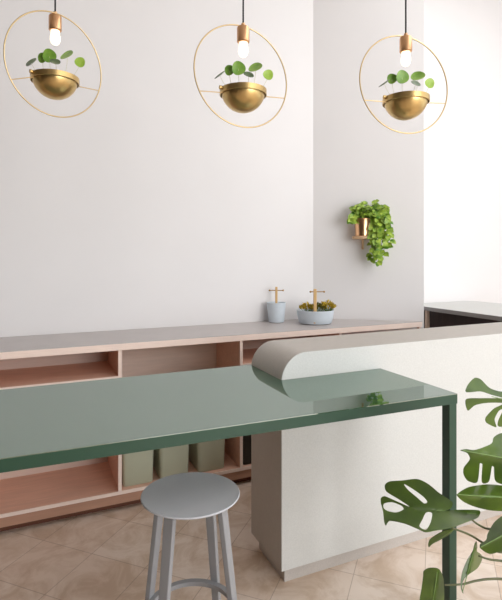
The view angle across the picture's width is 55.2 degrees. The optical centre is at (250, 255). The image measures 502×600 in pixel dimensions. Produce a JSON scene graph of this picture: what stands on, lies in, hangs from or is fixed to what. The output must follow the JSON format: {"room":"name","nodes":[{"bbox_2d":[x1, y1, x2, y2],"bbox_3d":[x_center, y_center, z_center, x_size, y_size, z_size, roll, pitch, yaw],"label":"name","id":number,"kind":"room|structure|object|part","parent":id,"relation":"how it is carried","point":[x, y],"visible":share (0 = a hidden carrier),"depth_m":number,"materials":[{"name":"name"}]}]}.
{"room":"cafe","nodes":[
{"label":"cafe","id":0,"kind":"room"},
{"bbox_2d":[0,0,501,336],"bbox_3d":[-0.905,-0.600,3.385,9.800,4.200,0.150,0,0,-24],"label":"wall","id":1,"kind":"structure","parent":0,"point":[144,207],"depth_m":3.50,"materials":[{"name":"paint"}]},
{"bbox_2d":[0,480,501,599],"bbox_3d":[0.790,1.550,-0.423,9.800,0.100,8.485,0,0,-24],"label":"floor","id":2,"kind":"structure","parent":0,"point":[100,555],"depth_m":2.33,"materials":[{"name":"tile"}]},
{"bbox_2d":[140,472,239,599],"bbox_3d":[-0.208,1.159,1.657,0.337,0.683,0.332,0,0,-20],"label":"bar stool","id":3,"kind":"object","parent":2,"relation":"on","point":[190,495],"visible":1,"depth_m":1.65,"materials":[{"name":"grey paint"}]},
{"bbox_3d":[-0.358,1.163,1.727,0.107,0.674,0.038,0,0,25],"label":"leg","id":4,"kind":"part","parent":3,"relation":"part of","materials":[{"name":"grey paint"}]},
{"bbox_3d":[-0.278,1.163,1.508,0.038,0.674,0.107,0,0,25],"label":"leg","id":5,"kind":"part","parent":3,"relation":"part of","materials":[{"name":"grey paint"}]},
{"bbox_3d":[-0.208,0.822,1.657,0.339,0.009,0.320,0,0,0],"label":"seat","id":6,"kind":"part","parent":3,"relation":"part of","materials":[{"name":"grey paint"}]},
{"bbox_3d":[-0.139,1.163,1.806,0.038,0.674,0.107,0,0,25],"label":"leg","id":7,"kind":"part","parent":3,"relation":"part of","materials":[{"name":"grey paint"}]},
{"bbox_3d":[-0.059,1.163,1.587,0.107,0.674,0.038,0,0,25],"label":"leg","id":8,"kind":"part","parent":3,"relation":"part of","materials":[{"name":"grey paint"}]},
{"bbox_2d":[0,327,420,531],"bbox_3d":[-0.876,1.026,3.017,4.617,0.948,0.465,0,0,-24],"label":"shelving unit","id":9,"kind":"object","parent":2,"relation":"on","point":[32,496],"visible":0.36,"depth_m":2.98,"materials":[{"name":"pink wood"}]},
{"bbox_2d":[0,361,117,387],"bbox_3d":[-1.925,0.713,2.544,2.313,0.019,0.446,0,0,-24],"label":"shelf","id":10,"kind":"object","parent":9,"relation":"attached to","point":[50,373],"depth_m":2.87,"materials":[{"name":"pink wood"}]},
{"bbox_2d":[0,452,250,513],"bbox_3d":[-0.877,1.388,3.011,4.607,0.020,0.446,0,0,-24],"label":"shelf","id":11,"kind":"object","parent":9,"relation":"attached to","point":[71,485],"depth_m":2.87,"materials":[{"name":"pink wood"}]},
{"bbox_2d":[122,450,153,486],"bbox_3d":[-0.744,1.272,3.040,0.196,0.213,0.340,0,0,-24],"label":"storage bin","id":12,"kind":"object","parent":9,"relation":"on","point":[137,467],"visible":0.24,"depth_m":2.89,"materials":[{"name":"fabric"}]},
{"bbox_3d":[-1.268,1.004,3.089,3.955,0.903,0.015,0,0,-24],"label":"panel","id":13,"kind":"part","parent":9,"relation":"part of","materials":[{"name":"brown wood"}]},
{"bbox_2d":[153,444,188,478],"bbox_3d":[-0.539,1.272,3.131,0.196,0.213,0.340,0,0,-24],"label":"storage bin","id":14,"kind":"object","parent":9,"relation":"on","point":[168,461],"visible":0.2,"depth_m":2.98,"materials":[{"name":"green fabric"}]},
{"bbox_2d":[188,439,224,471],"bbox_3d":[-0.317,1.272,3.230,0.196,0.213,0.340,0,0,-24],"label":"storage bin","id":15,"kind":"object","parent":9,"relation":"on","point":[209,455],"visible":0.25,"depth_m":3.08,"materials":[{"name":"green fabric"}]},
{"bbox_2d":[0,319,421,359],"bbox_3d":[-0.880,0.529,3.028,4.615,0.041,0.513,0,0,-24],"label":"countertop","id":16,"kind":"structure","parent":9,"relation":"on","point":[14,347],"depth_m":3.07,"materials":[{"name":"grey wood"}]},
{"bbox_2d":[267,287,285,322],"bbox_3d":[0.195,0.373,3.688,0.148,0.272,0.148,0,0,0],"label":"caddy","id":17,"kind":"object","parent":16,"relation":"on","point":[276,309],"visible":1,"depth_m":3.63,"materials":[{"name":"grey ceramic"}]},
{"bbox_3d":[0.195,0.366,3.688,0.018,0.259,0.016,0,0,0],"label":"handle","id":18,"kind":"part","parent":17,"relation":"part of","materials":[{"name":"brown wood"}]},
{"bbox_2d":[296,289,333,324],"bbox_3d":[0.486,0.375,3.634,0.284,0.268,0.284,0,0,0],"label":"caddy","id":19,"kind":"object","parent":16,"relation":"on","point":[307,317],"visible":0.96,"depth_m":3.52,"materials":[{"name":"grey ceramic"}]},
{"bbox_2d":[299,302,312,311],"bbox_3d":[0.426,0.385,3.621,0.143,0.086,0.141,0,0,-24],"label":"succulent","id":20,"kind":"object","parent":19,"relation":"on","point":[304,306],"visible":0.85,"depth_m":3.60,"materials":[{"name":"yellow plant"}]},
{"bbox_3d":[0.469,0.368,3.518,0.023,0.254,0.018,0,0,0],"label":"handle","id":21,"kind":"part","parent":19,"relation":"part of","materials":[{"name":"brown wood"}]},
{"bbox_2d":[309,302,326,311],"bbox_3d":[0.505,0.385,3.618,0.152,0.086,0.146,0,0,-24],"label":"succulent","id":22,"kind":"object","parent":19,"relation":"in","point":[318,303],"visible":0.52,"depth_m":3.60,"materials":[{"name":"plant"}]},
{"bbox_2d":[320,300,335,310],"bbox_3d":[0.584,0.378,3.642,0.133,0.099,0.150,0,0,-24],"label":"succulent","id":23,"kind":"object","parent":19,"relation":"on","point":[327,303],"visible":0.83,"depth_m":3.62,"materials":[{"name":"yellow plant"}]},
{"bbox_2d":[243,435,250,464],"bbox_3d":[-0.021,1.272,3.347,0.225,0.213,0.340,0,0,-24],"label":"storage bin","id":24,"kind":"object","parent":9,"relation":"on","point":[246,439],"visible":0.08,"depth_m":3.17,"materials":[{"name":"plastic"}]},
{"bbox_2d":[243,348,257,363],"bbox_3d":[0.541,0.713,3.642,1.503,0.019,0.446,0,0,-24],"label":"shelf","id":25,"kind":"object","parent":9,"relation":"attached to","point":[248,353],"depth_m":3.43,"materials":[{"name":"pink wood"}]},
{"bbox_2d":[0,365,456,599],"bbox_3d":[-0.611,1.030,1.756,2.812,0.940,0.819,0,0,-24],"label":"bar table","id":26,"kind":"object","parent":2,"relation":"on","point":[45,425],"visible":0.9,"depth_m":1.81,"materials":[{"name":"green paint"}]},
{"bbox_3d":[0.812,1.050,1.965,0.040,0.900,0.040,0,0,-24],"label":"leg","id":27,"kind":"part","parent":26,"relation":"part of","materials":[{"name":"green metal"}]},
{"bbox_2d":[251,322,501,581],"bbox_3d":[1.368,0.972,2.901,2.841,1.056,0.337,0,0,-24],"label":"counter","id":28,"kind":"object","parent":2,"relation":"on","point":[317,491],"depth_m":2.38,"materials":[{"name":"paint"}]},
{"bbox_2d":[424,301,501,327],"bbox_3d":[1.993,0.967,3.977,0.824,1.067,1.115,0,0,-24],"label":"counter","id":29,"kind":"object","parent":2,"relation":"on","point":[439,314],"depth_m":3.98,"materials":[{"name":"paint"}]},
{"bbox_3d":[1.507,0.983,4.106,0.026,1.035,0.025,0,0,-24],"label":"post","id":30,"kind":"part","parent":29,"relation":"part of","materials":[{"name":"wood"}]},
{"bbox_3d":[1.731,0.983,3.833,0.020,1.035,1.065,0,0,-24],"label":"panel","id":31,"kind":"part","parent":29,"relation":"part of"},
{"bbox_2d":[424,301,501,316],"bbox_3d":[1.995,0.448,3.978,0.820,0.030,1.115,0,0,-24],"label":"countertop","id":32,"kind":"structure","parent":29,"relation":"on","point":[487,308],"depth_m":4.12,"materials":[{"name":"paint"}]},
{"bbox_3d":[1.005,1.355,1.510,0.294,0.290,0.294,0,0,-24],"label":"planter","id":33,"kind":"object","parent":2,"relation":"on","visible":0},
{"bbox_2d":[381,378,501,599],"bbox_3d":[0.705,0.812,1.450,0.636,0.854,0.275,0,0,-1],"label":"monstera plant","id":34,"kind":"object","parent":33,"relation":"on","point":[487,496],"visible":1,"depth_m":1.47,"materials":[{"name":"green plant"}]},
{"bbox_3d":[0.807,1.040,1.520,0.398,0.029,0.032,0,0,-1],"label":"stem","id":35,"kind":"part","parent":34,"relation":"part of","materials":[{"name":"green plant"}]},
{"bbox_3d":[0.804,0.874,1.491,0.404,0.110,0.029,0,0,-8],"label":"stem","id":36,"kind":"part","parent":34,"relation":"part of","materials":[{"name":"green plant"}]},
{"bbox_3d":[0.845,0.852,1.523,0.320,0.065,0.044,0,0,-2],"label":"stem","id":37,"kind":"part","parent":34,"relation":"part of","materials":[{"name":"green plant"}]},
{"bbox_3d":[0.858,0.970,1.513,0.294,0.069,0.024,0,0,-2],"label":"stem","id":38,"kind":"part","parent":34,"relation":"part of","materials":[{"name":"green plant"}]},
{"bbox_2d":[313,0,423,334],"bbox_3d":[0.929,-0.600,3.838,0.690,4.200,0.513,0,0,-24],"label":"wall","id":39,"kind":"structure","parent":0,"point":[356,158],"depth_m":3.84,"materials":[{"name":"paint"}]},
{"bbox_2d":[352,236,367,248],"bbox_3d":[0.879,-0.104,3.773,0.160,0.102,0.150,0,0,13],"label":"wall shelf","id":40,"kind":"object","parent":39,"relation":"attached to","point":[353,237],"visible":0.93,"depth_m":3.72,"materials":[{"name":"brown wood"}]},
{"bbox_2d":[355,218,370,235],"bbox_3d":[0.878,-0.224,3.770,0.132,0.138,0.132,0,0,13],"label":"plant pot","id":41,"kind":"object","parent":40,"relation":"on","point":[361,229],"visible":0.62,"depth_m":3.71,"materials":[{"name":"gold metal"}]},
{"bbox_2d":[347,199,395,266],"bbox_3d":[0.936,-0.179,3.744,0.370,0.526,0.213,0,0,13],"label":"trailing plant","id":42,"kind":"object","parent":41,"relation":"in","point":[379,215],"visible":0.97,"depth_m":3.69,"materials":[{"name":"green plant"}]},
{"bbox_3d":[0.790,-2.750,-0.423,9.800,0.100,8.485,0,0,-24],"label":"ceiling","id":43,"kind":"structure","parent":0,"visible":0},
{"bbox_2d":[3,0,101,117],"bbox_3d":[-0.744,-1.617,1.829,0.175,2.166,0.351,0,0,17],"label":"pendant lamp","id":44,"kind":"object","parent":43,"relation":"hanging from","point":[54,84],"visible":1,"depth_m":1.79,"materials":[{"name":"gold metal"}]},
{"bbox_3d":[-0.745,-0.829,1.826,0.037,0.054,0.037,0,0,42],"label":"bulb","id":45,"kind":"part","parent":44,"relation":"part of","materials":[{"name":"white glass"}]},
{"bbox_3d":[-0.745,-0.638,1.826,0.166,0.083,0.166,0,0,41],"label":"lamp shade","id":46,"kind":"part","parent":44,"relation":"part of","materials":[{"name":"gold metal"}]},
{"bbox_2d":[26,49,84,74],"bbox_3d":[-0.747,-0.705,1.824,0.175,0.166,0.148,0,0,-43],"label":"plant","id":47,"kind":"object","parent":44,"relation":"in","point":[48,55],"visible":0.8,"depth_m":1.82,"materials":[{"name":"green plant"}]},
{"bbox_2d":[49,11,61,32],"bbox_3d":[-0.745,-0.892,1.826,0.047,0.072,0.047,0,0,41],"label":"socket","id":48,"kind":"object","parent":44,"relation":"attached to","point":[55,19],"depth_m":1.81,"materials":[{"name":"gold metal"}]},
{"bbox_2d":[193,0,286,127],"bbox_3d":[-0.032,-1.588,1.785,0.349,2.225,0.175,0,0,-2],"label":"pendant lamp","id":49,"kind":"object","parent":43,"relation":"hanging from","point":[240,97],"visible":1,"depth_m":1.75,"materials":[{"name":"gold metal"}]},
{"bbox_3d":[-0.029,-1.772,1.785,0.006,1.816,0.006,0,0,-27],"label":"cord","id":50,"kind":"part","parent":49,"relation":"part of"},
{"bbox_3d":[-0.029,-0.765,1.785,0.037,0.054,0.037,0,0,-27],"label":"bulb","id":51,"kind":"part","parent":49,"relation":"part of","materials":[{"name":"white glass"}]},
{"bbox_3d":[-0.029,-0.575,1.785,0.166,0.083,0.166,0,0,-27],"label":"lamp shade","id":52,"kind":"part","parent":49,"relation":"part of","materials":[{"name":"gold metal"}]},
{"bbox_2d":[237,23,249,43],"bbox_3d":[-0.029,-0.829,1.785,0.047,0.072,0.047,0,0,-27],"label":"socket","id":53,"kind":"object","parent":49,"relation":"attached to","point":[243,31],"depth_m":1.77,"materials":[{"name":"gold metal"}]},
{"bbox_2d":[215,61,272,85],"bbox_3d":[-0.031,-0.642,1.783,0.175,0.166,0.148,0,0,-43],"label":"plant","id":54,"kind":"object","parent":49,"relation":"in","point":[238,68],"visible":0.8,"depth_m":1.78,"materials":[{"name":"green plant"}]},
{"bbox_2d":[359,0,447,133],"bbox_3d":[0.591,-1.583,1.846,0.348,2.234,0.175,0,0,10],"label":"pendant lamp","id":55,"kind":"object","parent":43,"relation":"hanging from","point":[403,105],"visible":1,"depth_m":1.81,"materials":[{"name":"gold metal"}]},
{"bbox_2d":[399,33,411,53],"bbox_3d":[0.595,-0.819,1.845,0.047,0.072,0.047,0,0,-15],"label":"socket","id":56,"kind":"object","parent":55,"relation":"attached to","point":[405,41],"depth_m":1.83,"materials":[{"name":"gold metal"}]},
{"bbox_3d":[0.595,-1.767,1.845,0.006,1.826,0.006,0,0,-15],"label":"cord","id":57,"kind":"part","parent":55,"relation":"part of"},
{"bbox_3d":[0.595,-0.756,1.845,0.037,0.054,0.037,0,0,-15],"label":"bulb","id":58,"kind":"part","parent":55,"relation":"part of","materials":[{"name":"white glass"}]},
{"bbox_3d":[0.595,-0.565,1.845,0.166,0.083,0.166,0,0,-15],"label":"lamp shade","id":59,"kind":"part","parent":55,"relation":"part of","materials":[{"name":"gold metal"}]},
{"bbox_2d":[379,70,433,92],"bbox_3d":[0.593,-0.632,1.843,0.175,0.166,0.148,0,0,-43],"label":"plant","id":60,"kind":"object","parent":55,"relation":"in","point":[402,76],"visible":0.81,"depth_m":1.84,"materials":[{"name":"green plant"}]}
]}

